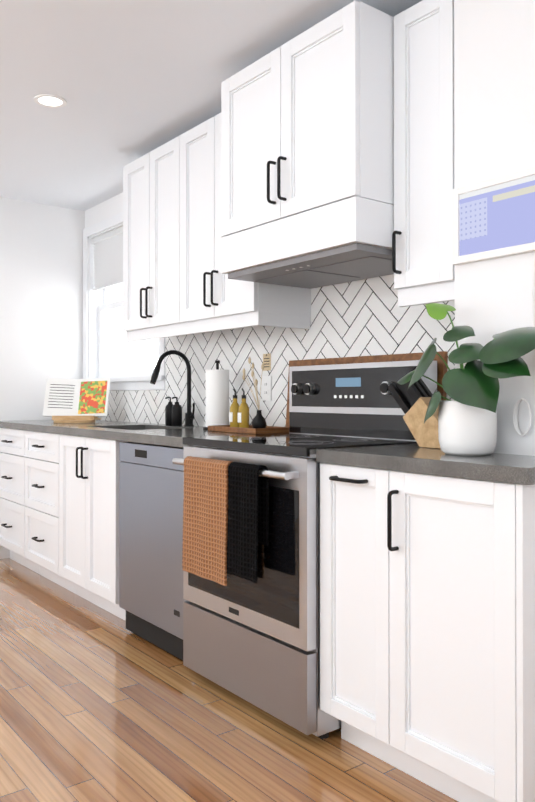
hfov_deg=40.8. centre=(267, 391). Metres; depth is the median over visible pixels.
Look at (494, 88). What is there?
wall
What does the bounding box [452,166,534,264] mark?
calendar
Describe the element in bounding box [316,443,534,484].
countertop
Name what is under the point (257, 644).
range
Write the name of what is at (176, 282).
upper cabinet
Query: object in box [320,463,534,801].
base cabinet
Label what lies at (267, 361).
note card
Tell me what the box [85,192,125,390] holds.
wall
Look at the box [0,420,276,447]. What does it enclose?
countertop
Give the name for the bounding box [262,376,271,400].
electrical outlet plate
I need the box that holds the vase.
[242,356,266,427]
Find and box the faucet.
[150,350,194,426]
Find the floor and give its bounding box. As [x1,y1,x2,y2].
[0,558,457,801]
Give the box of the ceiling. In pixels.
[0,0,421,210]
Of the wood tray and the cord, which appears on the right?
the cord
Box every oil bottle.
[229,388,238,426]
[238,388,248,427]
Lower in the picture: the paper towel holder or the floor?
the floor
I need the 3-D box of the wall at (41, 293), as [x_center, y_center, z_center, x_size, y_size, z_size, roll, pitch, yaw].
[-2.912,-0.096,3.970,3.950,2.400,0.150,0,0,-38]
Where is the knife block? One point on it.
(413, 401)
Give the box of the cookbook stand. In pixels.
[43,378,109,422]
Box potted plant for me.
[397,303,534,455]
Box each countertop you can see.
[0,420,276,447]
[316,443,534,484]
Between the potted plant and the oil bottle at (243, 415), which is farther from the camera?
the oil bottle at (243, 415)
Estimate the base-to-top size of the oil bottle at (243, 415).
0.188 m
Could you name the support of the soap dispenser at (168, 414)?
on the countertop at (154, 434)
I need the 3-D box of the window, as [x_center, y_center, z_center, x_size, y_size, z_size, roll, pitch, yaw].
[-0.901,-0.581,4.697,0.185,1.150,1.160,0,0,-38]
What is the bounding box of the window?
[83,212,165,390]
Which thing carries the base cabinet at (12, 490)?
on the floor
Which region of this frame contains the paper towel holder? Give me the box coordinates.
[203,360,228,429]
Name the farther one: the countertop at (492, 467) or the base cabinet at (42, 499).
the base cabinet at (42, 499)
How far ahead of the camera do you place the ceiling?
2.94 m
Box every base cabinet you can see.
[0,428,39,573]
[25,431,74,592]
[59,434,125,620]
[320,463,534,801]
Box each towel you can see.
[182,456,231,585]
[227,462,268,582]
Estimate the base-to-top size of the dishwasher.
0.868 m
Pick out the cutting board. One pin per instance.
(441, 368)
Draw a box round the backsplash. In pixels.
[98,274,454,426]
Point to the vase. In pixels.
(259, 421)
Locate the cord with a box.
[512,252,534,435]
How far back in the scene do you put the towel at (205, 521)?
2.49 m
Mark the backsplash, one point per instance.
(367, 317)
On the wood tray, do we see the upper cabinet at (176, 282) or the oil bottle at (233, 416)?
the oil bottle at (233, 416)
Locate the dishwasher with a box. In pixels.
[119,442,187,659]
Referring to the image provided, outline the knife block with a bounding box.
[387,375,440,448]
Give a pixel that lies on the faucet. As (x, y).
(189, 416)
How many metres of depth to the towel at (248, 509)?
2.31 m
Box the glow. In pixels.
[109,283,158,371]
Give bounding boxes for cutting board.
[286,351,447,426]
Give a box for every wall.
[0,197,84,558]
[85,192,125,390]
[454,0,534,455]
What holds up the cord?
hanging from the calendar
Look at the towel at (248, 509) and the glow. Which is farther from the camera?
the glow
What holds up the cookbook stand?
on the countertop at (154, 434)
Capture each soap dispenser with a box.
[165,396,172,425]
[172,397,181,425]
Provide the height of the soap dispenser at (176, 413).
0.160 m
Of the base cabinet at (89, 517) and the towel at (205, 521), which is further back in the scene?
the base cabinet at (89, 517)
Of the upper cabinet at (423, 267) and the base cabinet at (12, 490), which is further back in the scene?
the base cabinet at (12, 490)
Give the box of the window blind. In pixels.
[91,226,122,290]
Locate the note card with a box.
[263,353,270,370]
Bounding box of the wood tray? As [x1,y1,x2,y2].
[208,425,288,433]
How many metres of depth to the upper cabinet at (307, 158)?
2.48 m
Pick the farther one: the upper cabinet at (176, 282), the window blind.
the window blind
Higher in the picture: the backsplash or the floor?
the backsplash
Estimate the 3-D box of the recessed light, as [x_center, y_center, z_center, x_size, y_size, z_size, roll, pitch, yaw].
[-0.971,-1.297,3.212,0.140,0.006,0.140,0,0,-38]
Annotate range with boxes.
[172,360,436,738]
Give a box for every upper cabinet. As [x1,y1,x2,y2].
[123,113,310,341]
[221,0,393,288]
[392,0,454,306]
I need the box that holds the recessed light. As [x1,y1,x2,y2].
[34,94,66,107]

